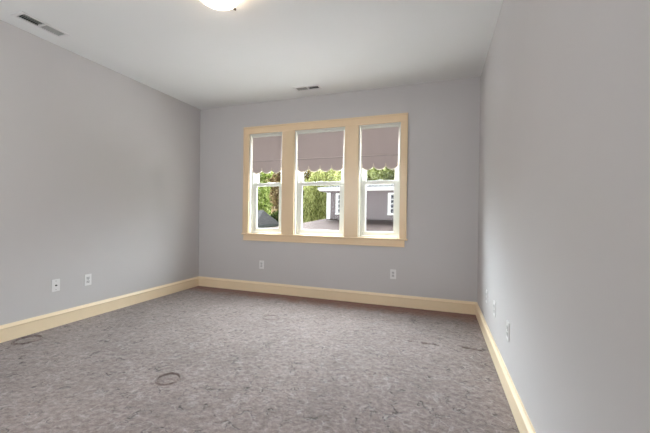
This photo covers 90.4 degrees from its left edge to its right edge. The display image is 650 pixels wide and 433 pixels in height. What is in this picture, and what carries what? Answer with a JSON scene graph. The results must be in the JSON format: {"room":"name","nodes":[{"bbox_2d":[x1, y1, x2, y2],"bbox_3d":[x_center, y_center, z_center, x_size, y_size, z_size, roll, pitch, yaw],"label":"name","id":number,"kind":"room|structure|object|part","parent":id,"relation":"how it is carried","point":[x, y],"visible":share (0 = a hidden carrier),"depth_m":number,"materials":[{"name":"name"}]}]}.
{"room":"empty bedroom","nodes":[
{"label":"empty bedroom","id":0,"kind":"room"},
{"bbox_2d":[0,20,200,324],"bbox_3d":[-2.820,-0.246,2.853,0.180,3.140,4.680,1,0,19],"label":"wall","id":1,"kind":"structure","parent":0,"point":[100,166],"depth_m":3.39,"materials":[{"name":"paint"}]},
{"bbox_2d":[51,279,59,291],"bbox_3d":[-2.624,0.673,3.148,0.019,0.118,0.072,1,0,19],"label":"cable plate","id":2,"kind":"object","parent":1,"relation":"attached to","point":[55,286],"visible":1,"depth_m":3.15,"materials":[{"name":"white plastic"}]},
{"bbox_2d":[84,274,90,285],"bbox_3d":[-2.526,0.675,3.438,0.010,0.118,0.072,1,0,19],"label":"wall outlet","id":3,"kind":"object","parent":1,"relation":"attached to","point":[87,278],"visible":1,"depth_m":3.43,"materials":[{"name":"white plastic"}]},
{"bbox_2d":[0,276,198,342],"bbox_3d":[-2.714,1.005,2.901,0.022,0.147,4.482,1,0,19],"label":"baseboard","id":4,"kind":"structure","parent":1,"relation":"attached to","point":[10,331],"depth_m":3.41,"materials":[{"name":"beige paint"}]},
{"bbox_2d":[0,0,502,109],"bbox_3d":[-0.822,-1.713,2.244,4.313,0.150,4.860,1,0,19],"label":"ceiling","id":5,"kind":"structure","parent":0,"point":[201,56],"depth_m":3.02,"materials":[{"name":"paint"}]},
{"bbox_2d":[11,11,70,37],"bbox_3d":[-2.456,-1.710,2.802,0.152,0.111,0.367,1,0,19],"label":"ceiling vent","id":6,"kind":"object","parent":5,"relation":"in","point":[24,16],"visible":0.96,"depth_m":2.79,"materials":[{"name":"white metal"}]},
{"bbox_2d":[201,0,239,10],"bbox_3d":[-0.771,-1.585,2.326,0.316,0.106,0.323,1,0,19],"label":"ceiling light","id":7,"kind":"object","parent":5,"relation":"attached to","point":[215,4],"visible":1,"depth_m":2.34,"materials":[{"name":"white glass"}]},
{"bbox_2d":[293,84,322,91],"bbox_3d":[-0.219,-1.687,4.110,0.352,0.111,0.142,1,0,19],"label":"ceiling vent","id":8,"kind":"object","parent":5,"relation":"in","point":[317,86],"visible":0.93,"depth_m":4.11,"materials":[{"name":"white metal"}]},
{"bbox_2d":[0,286,519,432],"bbox_3d":[-0.859,1.111,2.257,3.953,0.040,4.500,1,0,19],"label":"floor","id":9,"kind":"structure","parent":0,"point":[198,359],"depth_m":2.32,"materials":[{"name":"carpet"}]},
{"bbox_2d":[199,77,480,301],"bbox_3d":[-0.064,-0.217,4.458,4.313,3.140,0.180,1,0,19],"label":"wall","id":10,"kind":"structure","parent":0,"point":[438,258],"depth_m":4.07,"materials":[{"name":"paint"}]},
{"bbox_2d":[259,261,263,268],"bbox_3d":[-0.917,0.697,4.657,0.072,0.118,0.010,1,0,19],"label":"wall outlet","id":11,"kind":"object","parent":10,"relation":"attached to","point":[261,263],"visible":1,"depth_m":4.65,"materials":[{"name":"white plastic"}]},
{"bbox_2d":[242,129,281,233],"bbox_3d":[-0.877,-0.517,4.721,0.630,1.525,0.194,1,0,19],"label":"window","id":12,"kind":"structure","parent":10,"relation":"in","point":[254,183],"depth_m":4.73,"materials":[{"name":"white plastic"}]},
{"bbox_3d":[-0.834,-0.130,4.719,0.502,0.717,0.032,1,0,19],"label":"sash","id":13,"kind":"part","parent":12,"relation":"part of","materials":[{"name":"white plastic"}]},
{"bbox_3d":[-0.811,-0.820,4.756,0.502,0.726,0.033,1,0,19],"label":"sash","id":14,"kind":"part","parent":12,"relation":"part of","materials":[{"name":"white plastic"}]},
{"bbox_2d":[281,127,344,235],"bbox_3d":[-0.147,-0.466,4.469,0.915,1.445,0.185,1,0,19],"label":"window","id":15,"kind":"structure","parent":10,"relation":"in","point":[299,176],"depth_m":4.49,"materials":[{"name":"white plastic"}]},
{"bbox_3d":[-0.060,-0.119,4.446,0.690,0.717,0.032,1,0,19],"label":"sash","id":16,"kind":"part","parent":15,"relation":"part of","materials":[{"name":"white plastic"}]},
{"bbox_3d":[-0.037,-0.808,4.483,0.690,0.726,0.033,1,0,19],"label":"sash","id":17,"kind":"part","parent":15,"relation":"part of","materials":[{"name":"white plastic"}]},
{"bbox_2d":[241,233,407,240],"bbox_3d":[-0.097,0.270,4.381,2.373,0.024,0.086,1,0,19],"label":"window sill","id":18,"kind":"structure","parent":10,"relation":"attached to","point":[267,234],"depth_m":4.30,"materials":[{"name":"beige paint"}]},
{"bbox_2d":[243,113,407,246],"bbox_3d":[-0.068,-0.463,4.436,2.347,1.656,0.194,1,0,19],"label":"window","id":19,"kind":"structure","parent":10,"relation":"in","point":[362,178],"depth_m":4.19,"materials":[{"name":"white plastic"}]},
{"bbox_2d":[252,133,281,173],"bbox_3d":[-0.841,-0.901,4.667,0.492,0.563,0.030,1,0,19],"label":"roller shade","id":20,"kind":"object","parent":19,"relation":"attached to","point":[267,149],"visible":0.98,"depth_m":4.67,"materials":[{"name":"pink fabric"}]},
{"bbox_3d":[-0.844,-0.663,4.668,0.492,0.088,0.024,1,0,19],"label":"fringe trim","id":21,"kind":"part","parent":20,"relation":"part of","materials":[{"name":"fabric"}]},
{"bbox_2d":[297,128,343,171],"bbox_3d":[-0.067,-0.890,4.394,0.680,0.563,0.030,1,0,19],"label":"roller shade","id":22,"kind":"object","parent":19,"relation":"attached to","point":[323,150],"visible":1,"depth_m":4.39,"materials":[{"name":"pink fabric"}]},
{"bbox_3d":[-0.070,-0.652,4.395,0.680,0.088,0.024,1,0,19],"label":"fringe trim","id":23,"kind":"part","parent":22,"relation":"part of","materials":[{"name":"fabric"}]},
{"bbox_3d":[0.707,-0.108,4.176,0.496,0.717,0.032,1,0,19],"label":"sash","id":24,"kind":"part","parent":19,"relation":"part of","materials":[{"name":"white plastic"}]},
{"bbox_2d":[361,124,398,169],"bbox_3d":[0.700,-0.878,4.124,0.486,0.563,0.030,1,0,19],"label":"roller shade","id":25,"kind":"object","parent":19,"relation":"attached to","point":[380,144],"visible":1,"depth_m":4.12,"materials":[{"name":"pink fabric"}]},
{"bbox_3d":[0.697,-0.641,4.125,0.486,0.088,0.024,1,0,19],"label":"fringe trim","id":26,"kind":"part","parent":25,"relation":"part of","materials":[{"name":"fabric"}]},
{"bbox_3d":[0.730,-0.797,4.213,0.496,0.726,0.033,1,0,19],"label":"sash","id":27,"kind":"part","parent":19,"relation":"part of","materials":[{"name":"white plastic"}]},
{"bbox_2d":[198,276,476,314],"bbox_3d":[-0.114,1.033,4.368,3.953,0.147,0.022,1,0,19],"label":"baseboard","id":28,"kind":"structure","parent":10,"relation":"attached to","point":[436,304],"depth_m":4.22,"materials":[{"name":"beige paint"}]},
{"bbox_2d":[390,269,395,278],"bbox_3d":[0.851,0.723,4.034,0.072,0.118,0.010,1,0,19],"label":"wall outlet","id":29,"kind":"object","parent":10,"relation":"attached to","point":[392,272],"visible":1,"depth_m":4.03,"materials":[{"name":"white plastic"}]},
{"bbox_2d":[477,0,649,432],"bbox_3d":[1.077,-0.189,1.479,0.180,3.140,4.680,1,0,19],"label":"wall","id":30,"kind":"structure","parent":0,"point":[564,211],"depth_m":1.12,"materials":[{"name":"paint"}]},
{"bbox_2d":[493,300,495,316],"bbox_3d":[1.345,0.731,2.563,0.010,0.118,0.072,1,0,19],"label":"wall outlet","id":31,"kind":"object","parent":30,"relation":"attached to","point":[494,302],"visible":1,"depth_m":2.54,"materials":[{"name":"white plastic"}]},
{"bbox_2d":[475,303,535,432],"bbox_3d":[0.993,1.060,1.595,0.022,0.147,4.482,1,0,19],"label":"baseboard","id":32,"kind":"structure","parent":30,"relation":"attached to","point":[523,422],"depth_m":2.02,"materials":[{"name":"beige paint"}]},
{"bbox_2d":[506,320,509,341],"bbox_3d":[1.170,0.731,2.065,0.010,0.118,0.072,1,0,19],"label":"wall outlet","id":33,"kind":"object","parent":30,"relation":"attached to","point":[507,322],"visible":1,"depth_m":2.04,"materials":[{"name":"white plastic"}]},
{"label":"outside","id":34,"kind":"structure","parent":0,"visible":0},
{"bbox_3d":[8.327,4.315,49.436,130.000,0.200,89.400,1,0,19],"label":"ground","id":35,"kind":"structure","parent":34,"visible":0},
{"bbox_2d":[257,171,273,214],"bbox_3d":[-7.928,-1.462,35.037,4.855,11.258,3.742,1,0,19],"label":"leafy tree","id":36,"kind":"object","parent":35,"relation":"on","point":[262,197],"visible":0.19,"depth_m":34.34,"materials":[{"name":"green plant"}]},
{"bbox_2d":[257,210,278,227],"bbox_3d":[-8.318,1.769,26.251,8.278,4.660,5.888,1,0,12],"label":"garage","id":37,"kind":"structure","parent":35,"relation":"on","point":[264,220],"depth_m":25.54,"materials":[{"name":"grey"}]},
{"bbox_2d":[263,176,278,213],"bbox_3d":[-6.424,-2.700,46.937,6.200,13.666,3.851,1,0,19],"label":"tree","id":38,"kind":"object","parent":35,"relation":"on","point":[269,201],"visible":0.03,"depth_m":46.40,"materials":[{"name":"green plant"}]},
{"bbox_2d":[265,172,280,214],"bbox_3d":[-5.086,-1.408,37.450,4.500,11.203,3.277,1,0,19],"label":"leafy tree","id":39,"kind":"object","parent":35,"relation":"on","point":[274,191],"visible":0.2,"depth_m":36.57,"materials":[{"name":"green plant"}]},
{"bbox_2d":[269,210,278,226],"bbox_3d":[-4.829,1.795,32.797,2.943,4.850,3.094,1,0,-27],"label":"evergreen tree","id":40,"kind":"object","parent":35,"relation":"on","point":[276,217],"visible":0.04,"depth_m":32.28,"materials":[{"name":"green plant"}]},
{"bbox_2d":[302,169,317,221],"bbox_3d":[-2.452,-1.031,41.068,3.597,10.486,3.257,1,0,19],"label":"leafy tree","id":41,"kind":"object","parent":35,"relation":"on","point":[308,172],"visible":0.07,"depth_m":39.97,"materials":[{"name":"green plant"}]},
{"bbox_2d":[303,168,340,222],"bbox_3d":[0.158,-0.428,32.047,4.859,9.424,4.833,1,0,19],"label":"willow tree","id":42,"kind":"object","parent":35,"relation":"on","point":[315,210],"visible":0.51,"depth_m":30.88,"materials":[{"name":"green plant"}]},
{"bbox_2d":[271,184,393,231],"bbox_3d":[-0.642,0.947,19.941,19.400,6.560,12.400,1,0,19],"label":"house wing","id":43,"kind":"object","parent":35,"relation":"on","point":[379,197],"visible":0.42,"depth_m":19.11,"materials":[{"name":"grey paint"}]},
{"bbox_2d":[367,169,383,180],"bbox_3d":[5.365,-1.062,36.861,5.613,10.790,3.987,1,0,19],"label":"leafy tree","id":44,"kind":"object","parent":35,"relation":"on","point":[369,178],"visible":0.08,"depth_m":35.89,"materials":[{"name":"green plant"}]},
{"bbox_2d":[369,167,394,180],"bbox_3d":[6.493,-1.012,31.806,4.421,10.764,3.614,1,0,19],"label":"leafy tree","id":45,"kind":"object","parent":35,"relation":"on","point":[389,174],"visible":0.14,"depth_m":30.97,"materials":[{"name":"green plant"}]}
]}

